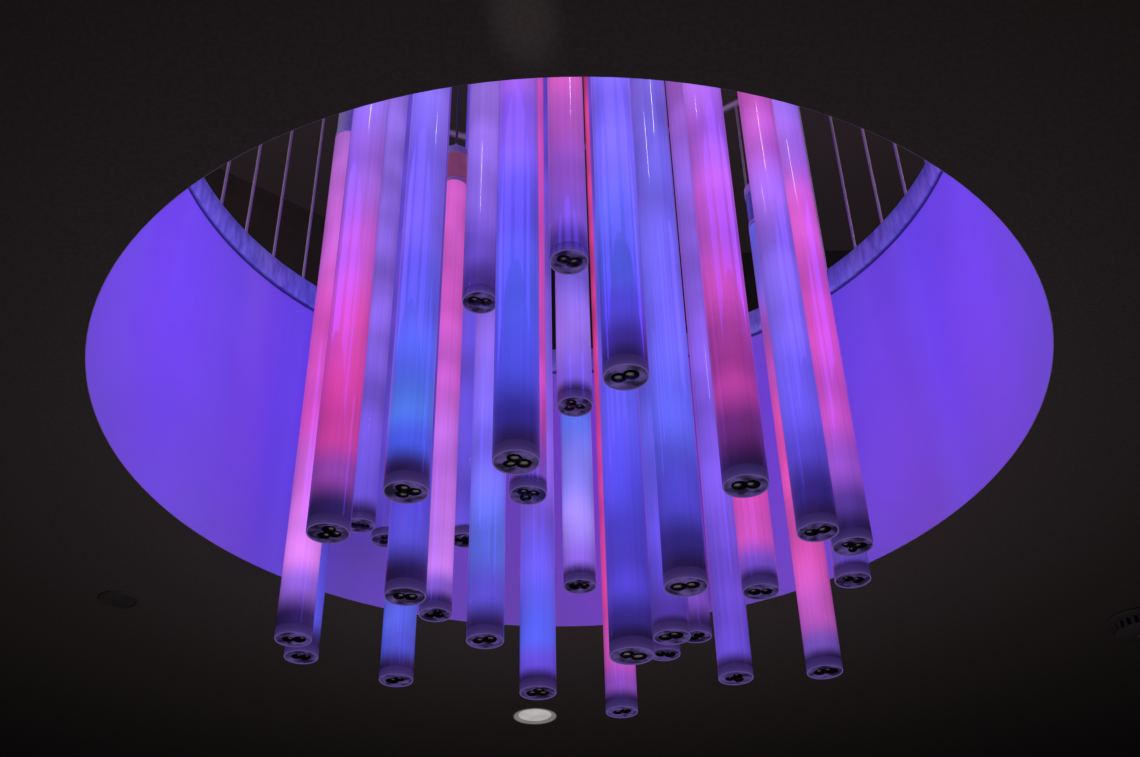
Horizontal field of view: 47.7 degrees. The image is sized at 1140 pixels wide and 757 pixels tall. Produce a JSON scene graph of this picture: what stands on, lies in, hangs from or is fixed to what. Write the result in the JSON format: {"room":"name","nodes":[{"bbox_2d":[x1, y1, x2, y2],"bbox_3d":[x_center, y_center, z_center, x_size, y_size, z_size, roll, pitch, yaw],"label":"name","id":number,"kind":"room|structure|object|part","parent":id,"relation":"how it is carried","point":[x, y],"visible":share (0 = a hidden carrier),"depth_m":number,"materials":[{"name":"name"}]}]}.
{"room":"building lobby","nodes":[
{"label":"building lobby","id":0,"kind":"room"},
{"bbox_2d":[204,168,324,285],"bbox_3d":[-3.105,-0.419,7.865,3.790,3.335,3.090,-1,-35,0],"label":"wall","id":1,"kind":"structure","parent":0,"point":[294,221],"depth_m":9.31,"materials":[{"name":"paint"}]},
{"bbox_2d":[85,77,1053,625],"bbox_3d":[-0.007,-0.318,4.022,2.826,1.153,2.826,-1,-35,0],"label":"wall","id":2,"kind":"structure","parent":0,"point":[196,363],"depth_m":4.39,"materials":[{"name":"paint"}]},
{"bbox_2d":[188,161,942,373],"bbox_3d":[-0.019,-0.834,4.386,2.826,0.110,2.826,-1,-35,0],"label":"trim","id":3,"kind":"structure","parent":2,"relation":"attached to","point":[842,271],"depth_m":4.85,"materials":[{"name":"metal"}]},
{"bbox_2d":[220,98,925,278],"bbox_3d":[-0.031,-1.401,4.786,2.772,1.278,2.772,-1,-35,0],"label":"balustrade","id":4,"kind":"object","parent":3,"relation":"on","point":[733,104],"visible":0.06,"depth_m":5.25,"materials":[{"name":"metal"}]},
{"bbox_3d":[-0.043,-1.908,5.144,2.772,0.036,2.772,-1,-35,0],"label":"handrail","id":5,"kind":"part","parent":4,"relation":"part of","materials":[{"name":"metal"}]},
{"bbox_2d":[0,0,1139,756],"bbox_3d":[-0.009,-0.378,2.959,10.000,0.030,9.400,-1,-35,0],"label":"ceiling","id":6,"kind":"structure","parent":0,"point":[983,634],"depth_m":3.67,"materials":[{"name":"paint"}]},
{"bbox_2d":[97,591,137,608],"bbox_3d":[-1.582,0.776,4.514,0.138,0.005,0.138,-1,-35,0],"label":"cover plate","id":7,"kind":"object","parent":6,"relation":"attached to","point":[113,599],"visible":1,"depth_m":4.51,"materials":[{"name":"grey plastic"}]},
{"bbox_3d":[-1.582,0.775,4.515,0.116,0.003,0.116,-1,-35,0],"label":"plate","id":8,"kind":"part","parent":7,"relation":"part of","materials":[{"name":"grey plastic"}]},
{"bbox_2d":[513,708,556,723],"bbox_3d":[-0.149,1.442,5.506,0.186,0.003,0.186,-1,-35,0],"label":"recessed light","id":9,"kind":"object","parent":6,"relation":"in","point":[530,715],"visible":1,"depth_m":5.50,"materials":[{"name":"white glass"}]},
{"bbox_2d":[1104,607,1139,641],"bbox_3d":[2.120,0.930,4.794,0.244,0.070,0.244,-1,-35,0],"label":"ceiling sensor","id":10,"kind":"object","parent":6,"relation":"attached to","point":[1125,625],"visible":1,"depth_m":4.76,"materials":[{"name":"grey plastic"}]},
{"bbox_2d":[219,77,924,255],"bbox_3d":[-0.088,-3.934,5.958,10.000,0.100,10.200,-1,-35,0],"label":"ceiling","id":11,"kind":"structure","parent":0,"point":[827,186],"depth_m":9.31,"materials":[{"name":"brown paint"}]},
{"bbox_2d":[284,543,329,663],"bbox_3d":[-0.876,-1.176,5.422,0.105,4.996,0.105,-1,-35,0],"label":"tube","id":12,"kind":"object","parent":11,"relation":"hanging from","point":[307,654],"visible":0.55,"depth_m":4.02,"materials":[{"name":"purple plastic"}]},
{"bbox_3d":[-0.831,0.856,3.988,0.098,0.009,0.098,-1,-35,0],"label":"plate","id":13,"kind":"part","parent":12,"relation":"part of","materials":[{"name":"black"}]},
{"bbox_2d":[311,543,329,647],"bbox_3d":[-0.857,-0.301,4.804,0.105,2.787,0.105,-1,-35,0],"label":"diffuser","id":14,"kind":"object","parent":12,"relation":"attached to","point":[315,643],"depth_m":4.08,"materials":[{"name":"blue plastic"}]},
{"bbox_2d":[274,109,352,646],"bbox_3d":[-0.832,-1.333,5.124,0.105,5.085,0.105,-1,-35,0],"label":"tube","id":15,"kind":"object","parent":11,"relation":"hanging from","point":[300,572],"visible":0.73,"depth_m":3.97,"materials":[{"name":"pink plastic"}]},
{"bbox_3d":[-0.786,0.735,3.665,0.098,0.009,0.098,-1,-35,0],"label":"plate","id":16,"kind":"part","parent":15,"relation":"part of","materials":[{"name":"black"}]},
{"bbox_2d":[306,100,388,543],"bbox_3d":[-0.624,-1.719,4.553,0.105,5.121,0.105,-1,-35,0],"label":"tube","id":17,"kind":"object","parent":11,"relation":"hanging from","point":[329,518],"visible":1,"depth_m":3.37,"materials":[{"name":"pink plastic"}]},
{"bbox_3d":[-0.578,0.364,3.083,0.098,0.009,0.098,-1,-35,0],"label":"plate","id":18,"kind":"part","parent":17,"relation":"part of","materials":[{"name":"black"}]},
{"bbox_2d":[351,95,408,532],"bbox_3d":[-0.775,-1.282,5.784,0.105,4.410,0.105,-1,-35,0],"label":"tube","id":19,"kind":"object","parent":11,"relation":"hanging from","point":[374,390],"visible":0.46,"depth_m":4.97,"materials":[{"name":"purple plastic"}]},
{"bbox_3d":[-0.735,0.510,4.519,0.098,0.009,0.098,-1,-35,0],"label":"plate","id":20,"kind":"part","parent":19,"relation":"part of","materials":[{"name":"black"}]},
{"bbox_2d":[371,94,412,547],"bbox_3d":[-0.692,-1.232,5.840,0.105,4.429,0.105,-1,-35,0],"label":"tube","id":21,"kind":"object","parent":11,"relation":"hanging from","point":[379,536],"visible":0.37,"depth_m":4.90,"materials":[{"name":"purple plastic"}]},
{"bbox_3d":[-0.651,0.569,4.569,0.098,0.009,0.098,-1,-35,0],"label":"plate","id":22,"kind":"part","parent":21,"relation":"part of","materials":[{"name":"black"}]},
{"bbox_2d":[379,600,416,686],"bbox_3d":[-0.584,-1.131,5.440,0.105,5.060,0.105,-1,-35,0],"label":"tube","id":23,"kind":"object","parent":11,"relation":"hanging from","point":[399,622],"visible":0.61,"depth_m":4.01,"materials":[{"name":"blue glass"}]},
{"bbox_3d":[-0.537,0.927,3.988,0.098,0.009,0.098,-1,-35,0],"label":"plate","id":24,"kind":"part","parent":23,"relation":"part of","materials":[{"name":"black"}]},
{"bbox_2d":[383,87,449,503],"bbox_3d":[-0.421,-1.825,4.416,0.105,5.112,0.105,-1,-35,0],"label":"tube","id":25,"kind":"object","parent":11,"relation":"hanging from","point":[411,405],"visible":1,"depth_m":3.20,"materials":[{"name":"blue plastic"}]},
{"bbox_3d":[-0.374,0.255,2.949,0.098,0.009,0.098,-1,-35,0],"label":"plate","id":26,"kind":"part","parent":25,"relation":"part of","materials":[{"name":"black"}]},
{"bbox_2d":[384,87,451,605],"bbox_3d":[-0.460,-1.568,4.717,0.105,5.183,0.105,-1,-35,0],"label":"tube","id":27,"kind":"object","parent":11,"relation":"hanging from","point":[409,524],"visible":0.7,"depth_m":3.27,"materials":[{"name":"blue plastic"}]},
{"bbox_3d":[-0.413,0.540,3.229,0.098,0.009,0.098,-1,-35,0],"label":"plate","id":28,"kind":"part","parent":27,"relation":"part of","materials":[{"name":"black"}]},
{"bbox_2d":[418,86,467,621],"bbox_3d":[-0.474,-1.223,5.499,0.105,4.845,0.105,-1,-35,0],"label":"tube","id":29,"kind":"object","parent":11,"relation":"hanging from","point":[437,605],"visible":0.91,"depth_m":4.52,"materials":[{"name":"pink plastic"}]},
{"bbox_3d":[-0.430,0.747,4.109,0.098,0.009,0.098,-1,-35,0],"label":"plate","id":30,"kind":"part","parent":29,"relation":"part of","materials":[{"name":"black"}]},
{"bbox_2d":[425,179,465,604],"bbox_3d":[-0.447,-0.018,4.649,0.105,1.827,0.105,-1,-35,0],"label":"diffuser","id":31,"kind":"object","parent":29,"relation":"attached to","point":[445,453],"depth_m":4.51,"materials":[{"name":"pink plastic"}]},
{"bbox_2d":[454,84,475,547],"bbox_3d":[-0.397,-1.297,5.672,0.105,4.527,0.105,-1,-35,0],"label":"tube","id":32,"kind":"object","parent":11,"relation":"hanging from","point":[463,486],"visible":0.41,"depth_m":4.58,"materials":[{"name":"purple plastic"}]},
{"bbox_3d":[-0.356,0.544,4.374,0.098,0.009,0.098,-1,-35,0],"label":"plate","id":33,"kind":"part","parent":32,"relation":"part of","materials":[{"name":"black"}]},
{"bbox_2d":[462,81,498,313],"bbox_3d":[-0.301,-1.953,4.985,0.105,4.250,0.105,-1,-35,0],"label":"tube","id":34,"kind":"object","parent":11,"relation":"hanging from","point":[479,264],"visible":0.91,"depth_m":3.94,"materials":[{"name":"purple plastic"}]},
{"bbox_3d":[-0.263,-0.227,3.767,0.098,0.009,0.098,-1,-35,0],"label":"plate","id":35,"kind":"part","parent":34,"relation":"part of","materials":[{"name":"black"}]},
{"bbox_2d":[466,309,505,648],"bbox_3d":[-0.282,-1.369,5.043,0.105,5.139,0.105,-1,-35,0],"label":"tube","id":36,"kind":"object","parent":11,"relation":"hanging from","point":[486,559],"visible":0.49,"depth_m":3.74,"materials":[{"name":"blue plastic"}]},
{"bbox_3d":[-0.235,0.721,3.569,0.098,0.009,0.098,-1,-35,0],"label":"plate","id":37,"kind":"part","parent":36,"relation":"part of","materials":[{"name":"black"}]},
{"bbox_2d":[492,78,539,474],"bbox_3d":[-0.165,-1.907,4.297,0.105,5.125,0.105,-1,-35,0],"label":"tube","id":38,"kind":"object","parent":11,"relation":"hanging from","point":[516,387],"visible":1,"depth_m":3.06,"materials":[{"name":"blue plastic"}]},
{"bbox_3d":[-0.118,0.178,2.826,0.098,0.009,0.098,-1,-35,0],"label":"plate","id":39,"kind":"part","parent":38,"relation":"part of","materials":[{"name":"black"}]},
{"bbox_2d":[509,78,546,504],"bbox_3d":[-0.160,-1.639,4.949,0.105,4.811,0.105,-1,-35,0],"label":"tube","id":40,"kind":"object","parent":11,"relation":"hanging from","point":[530,488],"visible":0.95,"depth_m":3.77,"materials":[{"name":"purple plastic"}]},
{"bbox_3d":[-0.116,0.318,3.569,0.098,0.009,0.098,-1,-35,0],"label":"plate","id":41,"kind":"part","parent":40,"relation":"part of","materials":[{"name":"black"}]},
{"bbox_2d":[519,78,556,699],"bbox_3d":[-0.138,-1.237,5.164,0.105,5.221,0.105,-1,-35,0],"label":"tube","id":42,"kind":"object","parent":11,"relation":"hanging from","point":[537,539],"visible":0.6,"depth_m":3.84,"materials":[{"name":"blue plastic"}]},
{"bbox_3d":[-0.091,0.887,3.665,0.098,0.009,0.098,-1,-35,0],"label":"plate","id":43,"kind":"part","parent":42,"relation":"part of","materials":[{"name":"black"}]},
{"bbox_2d":[547,77,588,274],"bbox_3d":[-0.042,-2.084,4.724,0.105,4.347,0.105,-1,-35,0],"label":"tube","id":44,"kind":"object","parent":11,"relation":"hanging from","point":[568,235],"visible":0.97,"depth_m":3.60,"materials":[{"name":"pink plastic"}]},
{"bbox_3d":[-0.003,-0.318,3.477,0.098,0.009,0.098,-1,-35,0],"label":"plate","id":45,"kind":"part","parent":44,"relation":"part of","materials":[{"name":"black"}]},
{"bbox_2d":[555,266,592,416],"bbox_3d":[-0.026,-1.753,5.058,0.105,4.503,0.105,-1,-35,0],"label":"tube","id":46,"kind":"object","parent":11,"relation":"hanging from","point":[573,336],"visible":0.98,"depth_m":3.84,"materials":[{"name":"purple plastic"}]},
{"bbox_3d":[0.014,0.077,3.767,0.098,0.009,0.098,-1,-35,0],"label":"plate","id":47,"kind":"part","parent":46,"relation":"part of","materials":[{"name":"black"}]},
{"bbox_2d":[561,412,596,593],"bbox_3d":[-0.012,-1.286,5.480,0.105,4.780,0.105,-1,-35,0],"label":"tube","id":48,"kind":"object","parent":11,"relation":"hanging from","point":[579,558],"visible":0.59,"depth_m":4.23,"materials":[{"name":"glass"}]},
{"bbox_3d":[0.032,0.657,4.109,0.098,0.009,0.098,-1,-35,0],"label":"plate","id":49,"kind":"part","parent":48,"relation":"part of","materials":[{"name":"black"}]},
{"bbox_2d":[583,77,637,717],"bbox_3d":[0.124,-0.969,5.690,0.105,5.062,0.105,-1,-35,0],"label":"tube","id":50,"kind":"object","parent":11,"relation":"hanging from","point":[620,680],"visible":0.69,"depth_m":4.52,"materials":[{"name":"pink plastic"}]},
{"bbox_3d":[0.171,1.090,4.237,0.098,0.009,0.098,-1,-35,0],"label":"plate","id":51,"kind":"part","parent":50,"relation":"part of","materials":[{"name":"black"}]},
{"bbox_2d":[590,77,649,390],"bbox_3d":[0.080,-2.018,4.305,0.105,4.943,0.105,-1,-35,0],"label":"tube","id":52,"kind":"object","parent":11,"relation":"hanging from","point":[624,348],"visible":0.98,"depth_m":3.06,"materials":[{"name":"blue glass"}]},
{"bbox_3d":[0.125,-0.008,2.886,0.098,0.009,0.098,-1,-35,0],"label":"plate","id":53,"kind":"part","parent":52,"relation":"part of","materials":[{"name":"black"}]},
{"bbox_2d":[587,77,653,664],"bbox_3d":[0.095,-1.555,4.564,0.105,5.401,0.105,-1,-35,0],"label":"tube","id":54,"kind":"object","parent":11,"relation":"hanging from","point":[630,624],"visible":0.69,"depth_m":3.17,"materials":[{"name":"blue plastic"}]},
{"bbox_3d":[0.144,0.642,3.014,0.098,0.009,0.098,-1,-35,0],"label":"plate","id":55,"kind":"part","parent":54,"relation":"part of","materials":[{"name":"black"}]},
{"bbox_2d":[631,103,690,644],"bbox_3d":[0.235,-1.380,5.043,0.105,5.139,0.105,-1,-35,0],"label":"tube","id":56,"kind":"object","parent":11,"relation":"hanging from","point":[670,614],"visible":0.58,"depth_m":3.66,"materials":[{"name":"glass"}]},
{"bbox_3d":[0.282,0.709,3.569,0.098,0.009,0.098,-1,-35,0],"label":"plate","id":57,"kind":"part","parent":56,"relation":"part of","materials":[{"name":"black"}]},
{"bbox_2d":[653,641,680,660],"bbox_3d":[0.278,-1.044,5.767,0.105,4.856,0.105,-1,-35,0],"label":"tube","id":58,"kind":"object","parent":11,"relation":"hanging from","point":[662,652],"visible":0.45,"depth_m":4.36,"materials":[{"name":"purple plastic"}]},
{"bbox_3d":[0.322,0.930,4.374,0.098,0.009,0.098,-1,-35,0],"label":"plate","id":59,"kind":"part","parent":58,"relation":"part of","materials":[{"name":"black"}]},
{"bbox_2d":[630,78,708,596],"bbox_3d":[0.223,-1.663,4.527,0.105,5.272,0.105,-1,-35,0],"label":"tube","id":60,"kind":"object","parent":11,"relation":"hanging from","point":[683,553],"visible":0.93,"depth_m":3.35,"materials":[{"name":"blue plastic"}]},
{"bbox_3d":[0.271,0.481,3.014,0.098,0.009,0.098,-1,-35,0],"label":"plate","id":61,"kind":"part","parent":60,"relation":"part of","materials":[{"name":"black"}]},
{"bbox_2d":[687,589,711,642],"bbox_3d":[0.400,-1.035,5.873,0.105,4.753,0.105,-1,-35,0],"label":"tube","id":62,"kind":"object","parent":11,"relation":"hanging from","point":[699,609],"visible":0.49,"depth_m":4.51,"materials":[{"name":"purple plastic"}]},
{"bbox_3d":[0.443,0.897,4.509,0.098,0.009,0.098,-1,-35,0],"label":"plate","id":63,"kind":"part","parent":62,"relation":"part of","materials":[{"name":"black"}]},
{"bbox_2d":[688,589,710,625],"bbox_3d":[0.415,-0.365,5.399,0.105,3.043,0.105,-1,-35,0],"label":"diffuser","id":64,"kind":"object","parent":62,"relation":"attached to","point":[699,609],"depth_m":4.51,"materials":[{"name":"purple plastic"}]},
{"bbox_2d":[665,81,753,684],"bbox_3d":[0.451,-1.187,5.343,0.105,5.117,0.105,-1,-35,0],"label":"tube","id":65,"kind":"object","parent":11,"relation":"hanging from","point":[731,631],"visible":0.62,"depth_m":4.27,"materials":[{"name":"glass"}]},
{"bbox_3d":[0.498,0.894,3.874,0.098,0.009,0.098,-1,-35,0],"label":"plate","id":66,"kind":"part","parent":65,"relation":"part of","materials":[{"name":"black"}]},
{"bbox_2d":[682,83,769,497],"bbox_3d":[0.346,-1.858,4.363,0.105,5.147,0.105,-1,-35,0],"label":"tube","id":67,"kind":"object","parent":11,"relation":"hanging from","point":[741,445],"visible":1,"depth_m":3.13,"materials":[{"name":"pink plastic"}]},
{"bbox_3d":[0.393,0.235,2.886,0.098,0.009,0.098,-1,-35,0],"label":"plate","id":68,"kind":"part","parent":67,"relation":"part of","materials":[{"name":"black"}]},
{"bbox_2d":[732,490,779,599],"bbox_3d":[0.496,-1.433,5.099,0.105,4.999,0.105,-1,-35,0],"label":"tube","id":69,"kind":"object","parent":11,"relation":"hanging from","point":[755,543],"visible":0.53,"depth_m":3.70,"materials":[{"name":"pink plastic"}]},
{"bbox_3d":[0.542,0.600,3.665,0.098,0.009,0.098,-1,-35,0],"label":"plate","id":70,"kind":"part","parent":69,"relation":"part of","materials":[{"name":"black"}]},
{"bbox_2d":[737,91,838,541],"bbox_3d":[0.574,-1.683,4.684,0.105,5.070,0.105,-1,-35,0],"label":"tube","id":71,"kind":"object","parent":11,"relation":"hanging from","point":[814,508],"visible":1,"depth_m":3.54,"materials":[{"name":"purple plastic"}]},
{"bbox_3d":[0.620,0.379,3.229,0.098,0.009,0.098,-1,-35,0],"label":"plate","id":72,"kind":"part","parent":71,"relation":"part of","materials":[{"name":"black"}]},
{"bbox_2d":[744,183,842,678],"bbox_3d":[0.697,-1.243,5.244,0.105,5.149,0.105,-1,-35,0],"label":"tube","id":73,"kind":"object","parent":11,"relation":"hanging from","point":[822,653],"visible":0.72,"depth_m":3.90,"materials":[{"name":"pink glass"}]},
{"bbox_3d":[0.744,0.851,3.767,0.098,0.009,0.098,-1,-35,0],"label":"plate","id":74,"kind":"part","parent":73,"relation":"part of","materials":[{"name":"black"}]},
{"bbox_2d":[772,99,873,555],"bbox_3d":[0.679,-1.635,4.761,0.105,5.064,0.105,-1,-35,0],"label":"tube","id":75,"kind":"object","parent":11,"relation":"hanging from","point":[854,537],"visible":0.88,"depth_m":3.62,"materials":[{"name":"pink plastic"}]},
{"bbox_3d":[0.725,0.425,3.308,0.098,0.009,0.098,-1,-35,0],"label":"plate","id":76,"kind":"part","parent":75,"relation":"part of","materials":[{"name":"black"}]},
{"bbox_2d":[829,539,870,587],"bbox_3d":[0.780,-1.422,5.182,0.105,4.931,0.105,-1,-35,0],"label":"tube","id":77,"kind":"object","parent":11,"relation":"hanging from","point":[848,571],"visible":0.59,"depth_m":3.75,"materials":[{"name":"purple plastic"}]},
{"bbox_2d":[829,539,868,571],"bbox_3d":[0.804,-0.375,4.442,0.105,2.299,0.105,-1,-35,0],"label":"diffuser","id":78,"kind":"object","parent":77,"relation":"attached to","point":[840,563],"depth_m":3.75,"materials":[{"name":"purple plastic"}]},
{"bbox_3d":[0.825,0.583,3.767,0.098,0.009,0.098,-1,-35,0],"label":"plate","id":79,"kind":"part","parent":77,"relation":"part of","materials":[{"name":"black"}]},
{"bbox_2d":[551,250,851,349],"bbox_3d":[0.010,0.437,9.176,10.000,3.335,0.100,-1,-35,0],"label":"wall","id":80,"kind":"structure","parent":0,"point":[832,257],"depth_m":9.92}
]}

